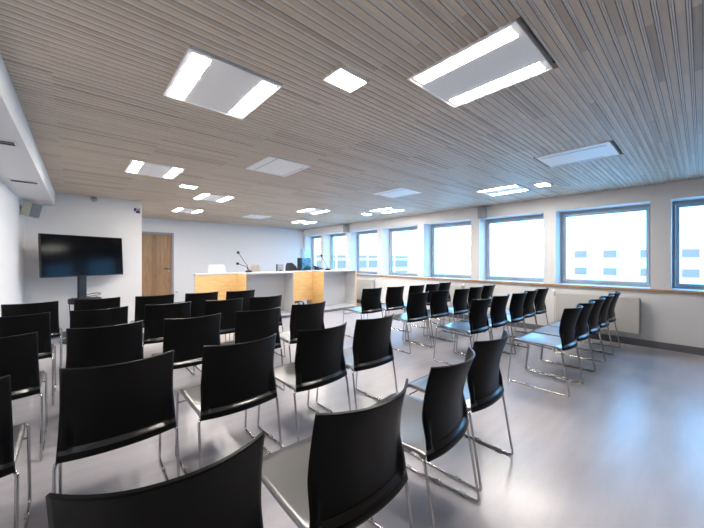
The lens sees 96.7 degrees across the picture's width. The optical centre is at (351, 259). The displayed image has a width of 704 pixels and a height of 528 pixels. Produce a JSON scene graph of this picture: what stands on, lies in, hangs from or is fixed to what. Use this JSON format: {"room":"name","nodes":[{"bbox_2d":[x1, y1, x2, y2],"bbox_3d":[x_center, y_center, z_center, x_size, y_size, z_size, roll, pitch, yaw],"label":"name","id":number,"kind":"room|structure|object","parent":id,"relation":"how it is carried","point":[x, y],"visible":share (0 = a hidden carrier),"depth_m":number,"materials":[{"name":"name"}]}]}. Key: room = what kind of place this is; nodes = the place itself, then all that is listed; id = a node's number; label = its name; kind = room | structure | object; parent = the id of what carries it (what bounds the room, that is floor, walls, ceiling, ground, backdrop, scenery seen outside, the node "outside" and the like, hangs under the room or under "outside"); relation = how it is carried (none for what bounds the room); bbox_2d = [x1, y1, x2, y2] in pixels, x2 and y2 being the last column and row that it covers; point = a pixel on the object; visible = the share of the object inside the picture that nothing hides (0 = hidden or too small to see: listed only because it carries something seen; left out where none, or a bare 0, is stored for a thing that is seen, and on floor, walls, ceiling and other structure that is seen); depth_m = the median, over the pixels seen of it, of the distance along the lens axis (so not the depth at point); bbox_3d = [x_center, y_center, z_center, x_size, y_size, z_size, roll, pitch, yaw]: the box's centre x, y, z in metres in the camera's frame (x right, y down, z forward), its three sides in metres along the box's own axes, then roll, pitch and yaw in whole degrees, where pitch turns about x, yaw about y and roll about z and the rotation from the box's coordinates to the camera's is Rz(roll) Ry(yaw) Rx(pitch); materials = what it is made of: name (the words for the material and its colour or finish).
{"room":"conference room","nodes":[
{"label":"conference room","id":0,"kind":"room"},
{"bbox_2d":[0,180,24,316],"bbox_3d":[-1.267,0.050,0.263,0.420,2.500,12.080,0,0,-42],"label":"wall","id":1,"kind":"structure","parent":0,"point":[12,223],"depth_m":4.00,"materials":[{"name":"paint"}]},
{"bbox_2d":[0,139,18,148],"bbox_3d":[-2.656,-0.876,2.321,0.240,0.008,0.180,0,0,-42],"label":"air vent","id":2,"kind":"object","parent":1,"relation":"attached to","point":[7,143],"visible":1,"depth_m":2.37,"materials":[{"name":"white plastic"}]},
{"bbox_2d":[8,179,39,184],"bbox_3d":[-3.713,-0.876,3.549,0.240,0.008,0.180,0,0,-42],"label":"air vent","id":3,"kind":"object","parent":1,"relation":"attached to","point":[10,180],"visible":1,"depth_m":3.55,"materials":[{"name":"white plastic"}]},
{"bbox_2d":[0,53,54,205],"bbox_3d":[-1.063,-0.990,0.445,0.375,0.220,12.087,0,0,-41],"label":"soffit","id":4,"kind":"structure","parent":1,"relation":"attached to","point":[25,163],"depth_m":2.73,"materials":[{"name":"paint"}]},
{"bbox_2d":[20,201,41,218],"bbox_3d":[-4.769,-0.727,4.603,0.310,0.235,0.208,0,0,-45],"label":"loudspeaker","id":5,"kind":"object","parent":1,"relation":"attached to","point":[29,209],"visible":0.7,"depth_m":4.57,"materials":[{"name":"beige plastic"}]},
{"bbox_2d":[29,203,41,217],"bbox_3d":[-4.641,-0.715,4.595,0.008,0.196,0.105,3,-9,46],"label":"grille","id":6,"kind":"object","parent":5,"relation":"attached to","point":[34,209],"depth_m":4.58,"materials":[{"name":"plastic"}]},
{"bbox_2d":[25,192,141,331],"bbox_3d":[-5.639,0.050,6.313,1.960,2.500,2.770,0,0,-42],"label":"wall","id":7,"kind":"structure","parent":0,"point":[72,214],"depth_m":5.41,"materials":[{"name":"paint"}]},
{"bbox_2d":[133,207,140,213],"bbox_3d":[-4.037,-0.915,5.879,0.116,0.116,0.018,0,0,-42],"label":"sign","id":8,"kind":"object","parent":7,"relation":"attached to","point":[135,210],"visible":1,"depth_m":5.87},
{"bbox_2d":[142,218,302,301],"bbox_3d":[-3.775,0.050,9.969,5.990,2.500,0.200,0,0,-42],"label":"wall","id":9,"kind":"structure","parent":0,"point":[197,245],"depth_m":9.64,"materials":[{"name":"paint"}]},
{"bbox_2d":[142,231,173,295],"bbox_3d":[-5.370,0.280,8.448,0.985,2.040,0.164,0,0,-42],"label":"door","id":10,"kind":"structure","parent":9,"relation":"in","point":[157,247],"depth_m":8.51,"materials":[{"name":"brown wood"}]},
{"bbox_2d":[0,0,703,229],"bbox_3d":[0.551,-1.200,3.744,7.770,0.200,15.250,0,0,-42],"label":"ceiling","id":11,"kind":"structure","parent":0,"point":[90,79],"depth_m":2.20,"materials":[{"name":"brown wood"}]},
{"bbox_2d":[124,159,184,178],"bbox_3d":[-2.436,-1.117,3.858,0.540,0.049,0.625,0,0,-42],"label":"ceiling light","id":12,"kind":"object","parent":11,"relation":"attached to","point":[134,166],"visible":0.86,"depth_m":3.81,"materials":[{"name":"plastic"}]},
{"bbox_2d":[172,208,203,213],"bbox_3d":[-3.717,-1.117,7.071,0.540,0.049,0.625,0,0,-42],"label":"ceiling light","id":13,"kind":"object","parent":11,"relation":"attached to","point":[184,210],"visible":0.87,"depth_m":7.02,"materials":[{"name":"plastic"}]},
{"bbox_2d":[179,184,197,188],"bbox_3d":[-2.464,-1.114,4.718,0.230,0.044,0.170,0,0,-42],"label":"recessed light","id":14,"kind":"object","parent":11,"relation":"in","point":[181,185],"visible":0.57,"depth_m":4.69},
{"bbox_2d":[192,193,234,201],"bbox_3d":[-2.470,-1.117,5.584,0.540,0.049,0.625,0,0,-42],"label":"ceiling light","id":15,"kind":"object","parent":11,"relation":"attached to","point":[203,196],"visible":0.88,"depth_m":5.54,"materials":[{"name":"plastic"}]},
{"bbox_2d":[163,44,282,118],"bbox_3d":[-0.849,-1.117,2.031,0.540,0.049,0.625,0,0,-42],"label":"ceiling light","id":16,"kind":"object","parent":11,"relation":"attached to","point":[202,78],"visible":0.86,"depth_m":1.96,"materials":[{"name":"plastic"}]},
{"bbox_2d":[243,214,271,218],"bbox_3d":[-2.464,-1.117,8.083,0.540,0.049,0.625,0,0,-42],"label":"ceiling panel","id":17,"kind":"object","parent":11,"relation":"attached to","point":[252,215],"visible":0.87,"depth_m":8.00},
{"bbox_2d":[245,155,311,176],"bbox_3d":[-0.880,-1.117,3.732,0.540,0.049,0.625,0,0,-42],"label":"ceiling panel","id":18,"kind":"object","parent":11,"relation":"attached to","point":[273,165],"visible":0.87,"depth_m":3.69,"materials":[{"name":"metal"}]},
{"bbox_2d":[291,220,315,223],"bbox_3d":[-1.412,-1.117,9.237,0.540,0.049,0.625,0,0,-42],"label":"ceiling light","id":19,"kind":"object","parent":11,"relation":"attached to","point":[301,221],"visible":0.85,"depth_m":9.29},
{"bbox_2d":[296,208,330,213],"bbox_3d":[-0.878,-1.117,7.113,0.540,0.049,0.625,0,0,-42],"label":"ceiling light","id":20,"kind":"object","parent":11,"relation":"attached to","point":[310,210],"visible":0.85,"depth_m":7.05,"materials":[{"name":"plastic"}]},
{"bbox_2d":[322,63,368,92],"bbox_3d":[-0.038,-1.114,1.919,0.230,0.044,0.170,0,0,-42],"label":"recessed light","id":21,"kind":"object","parent":11,"relation":"in","point":[343,77],"visible":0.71,"depth_m":1.90,"materials":[{"name":"plastic"}]},
{"bbox_2d":[370,207,404,213],"bbox_3d":[0.785,-1.117,7.043,0.540,0.049,0.625,0,0,-42],"label":"ceiling light","id":22,"kind":"object","parent":11,"relation":"attached to","point":[389,209],"visible":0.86,"depth_m":7.02,"materials":[{"name":"plastic"}]},
{"bbox_2d":[373,187,422,197],"bbox_3d":[0.752,-1.117,5.190,0.540,0.049,0.625,0,0,-42],"label":"ceiling panel","id":23,"kind":"object","parent":11,"relation":"attached to","point":[398,192],"visible":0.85,"depth_m":5.14,"materials":[{"name":"metal"}]},
{"bbox_2d":[407,17,552,107],"bbox_3d":[0.744,-1.117,1.847,0.540,0.049,0.625,0,0,-42],"label":"ceiling light","id":24,"kind":"object","parent":11,"relation":"attached to","point":[509,55],"visible":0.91,"depth_m":1.79,"materials":[{"name":"plastic"}]},
{"bbox_2d":[476,184,530,195],"bbox_3d":[2.412,-1.117,4.997,0.540,0.049,0.625,0,0,-42],"label":"ceiling light","id":25,"kind":"object","parent":11,"relation":"attached to","point":[512,188],"visible":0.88,"depth_m":4.97,"materials":[{"name":"plastic"}]},
{"bbox_2d":[533,182,551,186],"bbox_3d":[2.798,-1.114,4.597,0.230,0.044,0.170,0,0,-42],"label":"recessed light","id":26,"kind":"object","parent":11,"relation":"in","point":[544,183],"visible":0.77,"depth_m":4.57,"materials":[{"name":"plastic"}]},
{"bbox_2d":[535,140,619,167],"bbox_3d":[2.381,-1.117,3.317,0.540,0.049,0.625,0,0,-42],"label":"ceiling panel","id":27,"kind":"object","parent":11,"relation":"attached to","point":[608,148],"visible":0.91,"depth_m":3.27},
{"bbox_2d":[0,300,703,527],"bbox_3d":[0.562,1.375,3.754,7.800,0.150,15.250,0,0,-42],"label":"floor","id":28,"kind":"structure","parent":0,"point":[625,449],"depth_m":2.25,"materials":[{"name":"plastic"}]},
{"bbox_2d":[0,375,31,527],"bbox_3d":[-1.693,0.883,1.288,0.486,0.834,0.612,0,0,-42],"label":"chair","id":29,"kind":"object","parent":28,"relation":"on","point":[11,437],"visible":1,"depth_m":1.28,"materials":[{"name":"black plastic"}]},
{"bbox_2d":[0,332,47,460],"bbox_3d":[-2.344,0.883,2.047,0.486,0.834,0.612,0,0,-42],"label":"chair","id":30,"kind":"object","parent":28,"relation":"on","point":[19,358],"visible":0.88,"depth_m":1.99,"materials":[{"name":"black plastic"}]},
{"bbox_2d":[0,312,55,405],"bbox_3d":[-2.996,0.883,2.806,0.486,0.834,0.612,0,0,-42],"label":"chair","id":31,"kind":"object","parent":28,"relation":"on","point":[39,322],"visible":0.51,"depth_m":2.73,"materials":[{"name":"black plastic"}]},
{"bbox_2d":[1,301,62,367],"bbox_3d":[-3.619,0.883,3.549,0.486,0.834,0.612,0,0,-42],"label":"chair","id":32,"kind":"object","parent":28,"relation":"on","point":[52,307],"visible":0.33,"depth_m":3.41,"materials":[{"name":"black plastic"}]},
{"bbox_2d":[38,233,122,343],"bbox_3d":[-4.362,0.459,5.093,0.600,1.682,1.142,0,0,22],"label":"television","id":33,"kind":"object","parent":28,"relation":"on","point":[60,255],"visible":0.71,"depth_m":5.00,"materials":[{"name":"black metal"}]},
{"bbox_2d":[68,297,101,304],"bbox_3d":[-4.305,0.662,5.049,0.420,0.076,0.420,0,0,22],"label":"tray","id":34,"kind":"object","parent":33,"relation":"on","point":[70,301],"depth_m":4.88,"materials":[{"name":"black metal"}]},
{"bbox_2d":[74,297,119,309],"bbox_3d":[-3.205,0.883,3.933,0.486,0.834,0.612,0,0,-42],"label":"chair","id":35,"kind":"object","parent":28,"relation":"on","point":[104,303],"visible":0.19,"depth_m":3.71,"materials":[{"name":"black plastic"}]},
{"bbox_2d":[70,306,127,327],"bbox_3d":[-2.554,0.883,3.160,0.486,0.834,0.612,0,0,-42],"label":"chair","id":36,"kind":"object","parent":28,"relation":"on","point":[119,315],"visible":0.29,"depth_m":2.95,"materials":[{"name":"black plastic"}]},
{"bbox_2d":[65,320,143,367],"bbox_3d":[-1.907,0.883,2.424,0.486,0.834,0.612,0,0,-40],"label":"chair","id":37,"kind":"object","parent":28,"relation":"on","point":[121,343],"visible":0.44,"depth_m":2.22,"materials":[{"name":"black plastic"}]},
{"bbox_2d":[52,350,179,493],"bbox_3d":[-1.227,0.883,1.644,0.486,0.834,0.612,0,0,-41],"label":"chair","id":38,"kind":"object","parent":28,"relation":"on","point":[102,409],"visible":0.97,"depth_m":1.44,"materials":[{"name":"black plastic"}]},
{"bbox_2d":[130,294,173,327],"bbox_3d":[-2.713,0.883,4.265,0.486,0.834,0.612,0,0,-40],"label":"chair","id":39,"kind":"object","parent":28,"relation":"on","point":[140,301],"visible":0.3,"depth_m":4.01,"materials":[{"name":"black plastic"}]},
{"bbox_2d":[45,431,264,527],"bbox_3d":[-0.538,0.883,0.921,0.486,0.834,0.612,0,0,-32],"label":"chair","id":40,"kind":"object","parent":28,"relation":"on","point":[226,492],"visible":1,"depth_m":0.70,"materials":[{"name":"black plastic"}]},
{"bbox_2d":[143,301,194,375],"bbox_3d":[-2.102,0.883,3.524,0.486,0.834,0.612,0,0,-40],"label":"chair","id":41,"kind":"object","parent":28,"relation":"on","point":[155,315],"visible":0.54,"depth_m":3.28,"materials":[{"name":"black plastic"}]},
{"bbox_2d":[150,313,220,368],"bbox_3d":[-1.454,0.883,2.761,0.486,0.834,0.612,0,0,-42],"label":"chair","id":42,"kind":"object","parent":28,"relation":"on","point":[187,337],"visible":0.64,"depth_m":2.55,"materials":[{"name":"black plastic"}]},
{"bbox_2d":[185,291,220,342],"bbox_3d":[-2.265,0.883,4.611,0.486,0.834,0.612,0,0,-40],"label":"chair","id":43,"kind":"object","parent":28,"relation":"on","point":[198,300],"visible":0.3,"depth_m":4.39,"materials":[{"name":"black plastic"}]},
{"bbox_2d":[193,272,236,299],"bbox_3d":[-2.776,0.790,6.390,0.823,1.020,0.110,0,0,-42],"label":"desk","id":44,"kind":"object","parent":28,"relation":"on","point":[204,282],"depth_m":6.36,"materials":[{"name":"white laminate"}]},
{"bbox_2d":[193,272,236,274],"bbox_3d":[-2.776,0.294,6.390,0.823,0.028,0.110,0,0,-42],"label":"countertop","id":45,"kind":"structure","parent":44,"relation":"on","point":[234,272],"depth_m":6.28,"materials":[{"name":"white laminate"}]},
{"bbox_2d":[208,265,225,272],"bbox_3d":[-3.115,0.715,7.359,0.538,1.170,0.567,0,0,-42],"label":"office chair","id":46,"kind":"object","parent":28,"relation":"on","point":[211,268],"visible":0.2,"depth_m":7.57,"materials":[{"name":"white plastic"}]},
{"bbox_2d":[195,298,242,371],"bbox_3d":[-1.640,0.883,3.856,0.486,0.834,0.612,0,0,-42],"label":"chair","id":47,"kind":"object","parent":28,"relation":"on","point":[227,308],"visible":0.56,"depth_m":3.67,"materials":[{"name":"black plastic"}]},
{"bbox_2d":[175,333,281,474],"bbox_3d":[-0.785,0.883,1.998,0.486,0.834,0.612,0,0,-42],"label":"chair","id":48,"kind":"object","parent":28,"relation":"on","point":[238,377],"visible":0.94,"depth_m":1.79,"materials":[{"name":"black plastic"}]},
{"bbox_2d":[225,289,254,341],"bbox_3d":[-1.816,0.883,4.892,0.486,0.834,0.612,0,0,-41],"label":"chair","id":49,"kind":"object","parent":28,"relation":"on","point":[246,295],"visible":0.27,"depth_m":4.71,"materials":[{"name":"black plastic"}]},
{"bbox_2d":[220,307,284,390],"bbox_3d":[-1.014,0.883,3.128,0.486,0.834,0.612,0,0,-40],"label":"chair","id":50,"kind":"object","parent":28,"relation":"on","point":[257,324],"visible":0.53,"depth_m":2.92,"materials":[{"name":"black plastic"}]},
{"bbox_2d":[247,265,259,271],"bbox_3d":[-2.405,0.717,7.886,0.538,1.166,0.567,0,0,-42],"label":"office chair","id":51,"kind":"object","parent":28,"relation":"on","point":[254,268],"visible":0.13,"depth_m":8.11,"materials":[{"name":"beige fabric"}]},
{"bbox_2d":[233,295,284,356],"bbox_3d":[-1.236,0.883,4.176,0.486,0.834,0.612,0,0,-42],"label":"chair","id":52,"kind":"object","parent":28,"relation":"on","point":[256,303],"visible":0.32,"depth_m":3.97,"materials":[{"name":"black plastic"}]},
{"bbox_2d":[232,271,294,317],"bbox_3d":[-1.954,0.790,6.943,1.135,1.020,0.720,0,0,-42],"label":"desk","id":53,"kind":"object","parent":28,"relation":"on","point":[265,283],"visible":0.65,"depth_m":7.07,"materials":[{"name":"white laminate"}]},
{"bbox_2d":[232,271,294,274],"bbox_3d":[-1.954,0.294,6.943,1.135,0.028,0.720,0,0,-42],"label":"countertop","id":54,"kind":"structure","parent":53,"relation":"on","point":[260,272],"depth_m":6.69,"materials":[{"name":"white laminate"}]},
{"bbox_2d":[285,263,303,304],"bbox_3d":[-1.641,0.699,8.924,0.547,1.201,0.577,0,0,-42],"label":"office chair","id":55,"kind":"object","parent":28,"relation":"on","point":[289,266],"visible":0.23,"depth_m":9.10,"materials":[{"name":"grey fabric"}]},
{"bbox_2d":[289,270,312,303],"bbox_3d":[-1.323,0.790,7.688,0.792,1.020,0.110,0,0,-42],"label":"desk","id":56,"kind":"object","parent":28,"relation":"on","point":[303,279],"depth_m":7.75,"materials":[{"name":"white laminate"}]},
{"bbox_2d":[289,270,312,271],"bbox_3d":[-1.323,0.294,7.688,0.792,0.028,0.110,0,0,-42],"label":"countertop","id":57,"kind":"structure","parent":56,"relation":"on","point":[306,270],"depth_m":7.75,"materials":[{"name":"white laminate"}]},
{"bbox_2d":[279,301,325,362],"bbox_3d":[-0.603,0.883,3.535,0.486,0.834,0.612,0,0,-42],"label":"chair","id":58,"kind":"object","parent":28,"relation":"on","point":[303,316],"visible":0.59,"depth_m":3.31,"materials":[{"name":"black plastic"}]},
{"bbox_2d":[257,322,350,447],"bbox_3d":[-0.347,0.883,2.363,0.486,0.834,0.612,0,0,-44],"label":"chair","id":59,"kind":"object","parent":28,"relation":"on","point":[319,354],"visible":0.93,"depth_m":2.16,"materials":[{"name":"black plastic"}]},
{"bbox_2d":[310,269,356,311],"bbox_3d":[-0.526,0.790,8.219,1.095,1.020,0.720,0,0,-42],"label":"desk","id":60,"kind":"object","parent":28,"relation":"on","point":[337,287],"visible":0.73,"depth_m":8.31,"materials":[{"name":"white laminate"}]},
{"bbox_2d":[313,269,356,271],"bbox_3d":[-0.526,0.294,8.219,1.095,0.028,0.720,0,0,-42],"label":"countertop","id":61,"kind":"structure","parent":60,"relation":"on","point":[333,270],"depth_m":7.90,"materials":[{"name":"white laminate"}]},
{"bbox_2d":[261,378,413,527],"bbox_3d":[-0.087,0.883,1.254,0.486,0.834,0.612,0,0,-41],"label":"chair","id":62,"kind":"object","parent":28,"relation":"on","point":[352,465],"visible":0.98,"depth_m":1.04,"materials":[{"name":"black plastic"}]},
{"bbox_2d":[316,313,397,411],"bbox_3d":[0.057,0.883,2.743,0.486,0.834,0.612,0,0,-41],"label":"chair","id":63,"kind":"object","parent":28,"relation":"on","point":[371,347],"visible":0.89,"depth_m":2.53,"materials":[{"name":"black plastic"}]},
{"bbox_2d":[343,287,382,337],"bbox_3d":[0.205,0.883,5.316,0.486,0.834,0.612,0,0,-39],"label":"chair","id":64,"kind":"object","parent":28,"relation":"on","point":[371,297],"visible":0.93,"depth_m":5.11,"materials":[{"name":"black plastic"}]},
{"bbox_2d":[357,278,373,296],"bbox_3d":[0.312,0.912,9.101,0.145,0.775,0.948,0,0,-42],"label":"radiator","id":65,"kind":"object","parent":28,"relation":"on","point":[362,284],"visible":0.56,"depth_m":9.00,"materials":[{"name":"metal"}]},
{"bbox_2d":[367,286,406,331],"bbox_3d":[0.633,0.883,5.617,0.486,0.834,0.612,0,0,-39],"label":"chair","id":66,"kind":"object","parent":28,"relation":"on","point":[394,295],"visible":0.84,"depth_m":5.40,"materials":[{"name":"black plastic"}]},
{"bbox_2d":[388,284,426,331],"bbox_3d":[1.057,0.883,5.903,0.486,0.834,0.612,0,0,-41],"label":"chair","id":67,"kind":"object","parent":28,"relation":"on","point":[413,288],"visible":0.32,"depth_m":5.67,"materials":[{"name":"black plastic"}]},
{"bbox_2d":[384,291,431,353],"bbox_3d":[0.818,0.883,4.630,0.486,0.834,0.612,0,0,-39],"label":"chair","id":68,"kind":"object","parent":28,"relation":"on","point":[416,309],"visible":0.95,"depth_m":4.42,"materials":[{"name":"black plastic"}]},
{"bbox_2d":[368,347,479,527],"bbox_3d":[0.324,0.883,1.659,0.612,0.834,0.486,0,0,41],"label":"chair","id":69,"kind":"object","parent":28,"relation":"on","point":[430,427],"visible":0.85,"depth_m":1.44,"materials":[{"name":"black plastic"}]},
{"bbox_2d":[405,283,442,327],"bbox_3d":[1.436,0.883,6.228,0.486,0.834,0.612,0,0,-41],"label":"chair","id":70,"kind":"object","parent":28,"relation":"on","point":[429,287],"visible":0.39,"depth_m":5.98,"materials":[{"name":"black plastic"}]},
{"bbox_2d":[405,289,452,346],"bbox_3d":[1.226,0.883,4.954,0.486,0.834,0.612,0,0,-39],"label":"chair","id":71,"kind":"object","parent":28,"relation":"on","point":[438,305],"visible":0.85,"depth_m":4.73,"materials":[{"name":"black plastic"}]},
{"bbox_2d":[431,282,453,323],"bbox_3d":[1.775,0.883,6.598,0.486,0.834,0.612,0,0,-41],"label":"chair","id":72,"kind":"object","parent":28,"relation":"on","point":[443,286],"visible":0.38,"depth_m":6.37,"materials":[{"name":"black plastic"}]},
{"bbox_2d":[428,284,464,319],"bbox_3d":[2.131,0.912,7.065,0.145,0.775,0.908,0,0,-42],"label":"radiator","id":73,"kind":"object","parent":28,"relation":"on","point":[452,287],"visible":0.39,"depth_m":6.87,"materials":[{"name":"metal"}]},
{"bbox_2d":[427,288,472,341],"bbox_3d":[1.650,0.883,5.239,0.486,0.834,0.612,0,0,-41],"label":"chair","id":74,"kind":"object","parent":28,"relation":"on","point":[460,304],"visible":0.9,"depth_m":5.01,"materials":[{"name":"black plastic"}]},
{"bbox_2d":[404,330,513,491],"bbox_3d":[0.709,0.883,2.092,0.486,0.834,0.612,0,0,-43],"label":"chair","id":75,"kind":"object","parent":28,"relation":"on","point":[483,387],"visible":0.76,"depth_m":1.86,"materials":[{"name":"black plastic"}]},
{"bbox_2d":[433,297,490,364],"bbox_3d":[1.426,0.883,3.953,0.486,0.834,0.612,0,0,-41],"label":"chair","id":76,"kind":"object","parent":28,"relation":"on","point":[478,319],"visible":0.98,"depth_m":3.76,"materials":[{"name":"black plastic"}]},
{"bbox_2d":[445,286,485,336],"bbox_3d":[2.016,0.883,5.579,0.486,0.834,0.612,0,0,-41],"label":"chair","id":77,"kind":"object","parent":28,"relation":"on","point":[474,292],"visible":0.4,"depth_m":5.32,"materials":[{"name":"black plastic"}]},
{"bbox_2d":[457,284,497,328],"bbox_3d":[2.377,0.883,5.915,0.486,0.834,0.612,0,0,-41],"label":"chair","id":78,"kind":"object","parent":28,"relation":"on","point":[487,291],"visible":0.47,"depth_m":5.66,"materials":[{"name":"black plastic"}]},
{"bbox_2d":[456,294,512,354],"bbox_3d":[1.828,0.883,4.298,0.486,0.834,0.612,0,0,-41],"label":"chair","id":79,"kind":"object","parent":28,"relation":"on","point":[498,315],"visible":0.84,"depth_m":4.07,"materials":[{"name":"black plastic"}]},
{"bbox_2d":[476,291,527,354],"bbox_3d":[2.231,0.883,4.604,0.486,0.834,0.612,0,0,-41],"label":"chair","id":80,"kind":"object","parent":28,"relation":"on","point":[516,311],"visible":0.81,"depth_m":4.36,"materials":[{"name":"black plastic"}]},
{"bbox_2d":[489,289,537,346],"bbox_3d":[2.586,0.883,4.948,0.486,0.834,0.612,0,0,-41],"label":"chair","id":81,"kind":"object","parent":28,"relation":"on","point":[528,306],"visible":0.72,"depth_m":4.71,"materials":[{"name":"black plastic"}]},
{"bbox_2d":[504,287,548,336],"bbox_3d":[2.961,0.883,5.270,0.486,0.834,0.612,0,0,-41],"label":"chair","id":82,"kind":"object","parent":28,"relation":"on","point":[539,302],"visible":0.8,"depth_m":5.02,"materials":[{"name":"black plastic"}]},
{"bbox_2d":[507,304,583,396],"bbox_3d":[2.051,0.883,3.291,0.486,0.834,0.612,0,0,-41],"label":"chair","id":83,"kind":"object","parent":28,"relation":"on","point":[567,340],"visible":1,"depth_m":3.12,"materials":[{"name":"black plastic"}]},
{"bbox_2d":[526,300,595,382],"bbox_3d":[2.439,0.883,3.637,0.486,0.834,0.612,0,0,-41],"label":"chair","id":84,"kind":"object","parent":28,"relation":"on","point":[581,328],"visible":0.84,"depth_m":3.46,"materials":[{"name":"black plastic"}]},
{"bbox_2d":[541,297,605,370],"bbox_3d":[2.817,0.883,3.962,0.486,0.834,0.612,0,0,-41],"label":"chair","id":85,"kind":"object","parent":28,"relation":"on","point":[593,322],"visible":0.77,"depth_m":3.74,"materials":[{"name":"black plastic"}]},
{"bbox_2d":[555,294,614,361],"bbox_3d":[3.200,0.883,4.290,0.486,0.834,0.612,0,0,-41],"label":"chair","id":86,"kind":"object","parent":28,"relation":"on","point":[603,317],"visible":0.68,"depth_m":4.05,"materials":[{"name":"black plastic"}]},
{"bbox_2d":[553,289,639,333],"bbox_3d":[3.909,0.912,5.074,0.145,0.775,1.128,0,0,-42],"label":"radiator","id":87,"kind":"object","parent":28,"relation":"on","point":[627,309],"visible":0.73,"depth_m":4.78,"materials":[{"name":"metal"}]},
{"bbox_2d":[557,292,638,298],"bbox_3d":[3.913,0.579,5.043,0.080,0.007,1.070,0,0,-42],"label":"grille","id":88,"kind":"object","parent":87,"relation":"attached to","point":[559,294],"depth_m":5.12,"materials":[{"name":"metal"}]},
{"bbox_2d":[578,291,620,353],"bbox_3d":[3.572,0.883,4.623,0.486,0.834,0.612,0,0,-41],"label":"chair","id":89,"kind":"object","parent":28,"relation":"on","point":[611,314],"visible":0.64,"depth_m":4.40,"materials":[{"name":"black plastic"}]},
{"bbox_3d":[-1.519,0.930,8.223,1.250,0.740,0.550,0,0,-42],"label":"desk","id":90,"kind":"object","parent":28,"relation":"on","visible":0},
{"bbox_2d":[276,264,283,270],"bbox_3d":[-1.821,0.339,7.893,0.200,0.440,0.160,0,0,-27],"label":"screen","id":91,"kind":"object","parent":90,"relation":"on","point":[279,267],"visible":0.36,"depth_m":7.88,"materials":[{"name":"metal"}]},
{"bbox_2d":[297,258,310,270],"bbox_3d":[-1.277,0.259,8.359,0.390,0.600,0.200,0,0,-36],"label":"monitor","id":92,"kind":"object","parent":90,"relation":"on","point":[303,264],"visible":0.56,"depth_m":8.34,"materials":[{"name":"black metal"}]},
{"bbox_2d":[303,177,703,347],"bbox_3d":[3.292,0.050,6.192,0.420,2.500,14.850,0,0,-42],"label":"wall","id":93,"kind":"structure","parent":0,"point":[666,317],"depth_m":5.53,"materials":[{"name":"paint"}]},
{"bbox_2d":[312,236,320,269],"bbox_3d":[-1.169,-0.212,11.334,0.123,1.295,0.977,0,0,-42],"label":"window","id":94,"kind":"structure","parent":93,"relation":"in","point":[313,237],"depth_m":11.65,"materials":[{"name":"grey metal"}]},
{"bbox_2d":[331,233,345,269],"bbox_3d":[-0.350,-0.212,10.417,0.123,1.295,1.159,0,0,-42],"label":"window","id":95,"kind":"structure","parent":93,"relation":"in","point":[342,234],"depth_m":10.79,"materials":[{"name":"grey metal"}]},
{"bbox_2d":[357,230,376,273],"bbox_3d":[0.550,-0.212,9.409,0.123,1.295,1.166,0,0,-42],"label":"window","id":96,"kind":"structure","parent":93,"relation":"in","point":[373,231],"depth_m":9.79,"materials":[{"name":"grey metal"}]},
{"bbox_2d":[389,226,417,275],"bbox_3d":[1.454,-0.212,8.398,0.123,1.295,1.195,0,0,-42],"label":"window","id":97,"kind":"structure","parent":93,"relation":"in","point":[415,227],"depth_m":8.69,"materials":[{"name":"grey metal"}]},
{"bbox_2d":[431,221,470,278],"bbox_3d":[2.377,-0.212,7.364,0.123,1.295,1.201,0,0,-42],"label":"window","id":98,"kind":"structure","parent":93,"relation":"in","point":[467,223],"depth_m":7.62,"materials":[{"name":"grey metal"}]},
{"bbox_2d":[478,207,486,218],"bbox_3d":[2.688,-0.955,6.450,0.136,0.230,0.150,0,0,-42],"label":"wall speaker","id":99,"kind":"object","parent":93,"relation":"attached to","point":[482,211],"visible":1,"depth_m":6.40,"materials":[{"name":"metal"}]},
{"bbox_2d":[478,207,483,217],"bbox_3d":[2.640,-0.955,6.407,0.006,0.210,0.132,0,0,-42],"label":"grille","id":100,"kind":"object","parent":99,"relation":"attached to","point":[481,209],"depth_m":6.40,"materials":[{"name":"metal"}]},
{"bbox_2d":[486,214,542,281],"bbox_3d":[3.301,-0.212,6.330,0.123,1.295,1.205,0,0,-42],"label":"window","id":101,"kind":"structure","parent":93,"relation":"in","point":[530,217],"depth_m":6.50,"materials":[{"name":"grey metal"}]},
{"bbox_2d":[357,299,703,355],"bbox_3d":[3.130,1.250,6.047,0.014,0.100,14.850,0,0,-42],"label":"baseboard","id":102,"kind":"structure","parent":93,"relation":"attached to","point":[632,341],"depth_m":4.72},
{"bbox_2d":[357,273,703,293],"bbox_3d":[3.123,0.453,6.040,0.035,0.036,14.850,0,0,-42],"label":"trim","id":103,"kind":"structure","parent":93,"relation":"attached to","point":[525,283],"depth_m":5.44,"materials":[{"name":"brown wood"}]},
{"bbox_2d":[561,204,649,286],"bbox_3d":[4.235,-0.212,5.285,0.123,1.295,1.217,0,0,-42],"label":"window","id":104,"kind":"structure","parent":93,"relation":"in","point":[646,207],"depth_m":5.24,"materials":[{"name":"grey metal"}]},
{"bbox_2d":[672,199,703,289],"bbox_3d":[5.175,-0.212,4.232,0.123,1.295,1.179,0,0,-42],"label":"window","id":105,"kind":"structure","parent":93,"relation":"in","point":[676,205],"depth_m":4.62,"materials":[{"name":"grey metal"}]},
{"label":"outside","id":106,"kind":"structure","parent":0,"visible":0},
{"bbox_2d":[408,267,542,281],"bbox_3d":[66.399,8.500,126.344,252.630,0.400,420.000,0,0,-42],"label":"ground","id":107,"kind":"structure","parent":106,"point":[493,272],"depth_m":198.34,"materials":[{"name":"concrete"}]},
{"bbox_2d":[314,254,407,275],"bbox_3d":[-0.999,3.650,75.426,29.000,9.300,14.160,0,0,-42],"label":"office building","id":108,"kind":"structure","parent":107,"relation":"on","point":[367,262],"depth_m":70.12,"materials":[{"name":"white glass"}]},
{"bbox_2d":[565,205,703,289],"bbox_3d":[58.007,0.300,43.094,14.060,16.000,47.000,0,0,-42],"label":"apartment block","id":109,"kind":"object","parent":107,"relation":"on","point":[611,246],"visible":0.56,"depth_m":49.69,"materials":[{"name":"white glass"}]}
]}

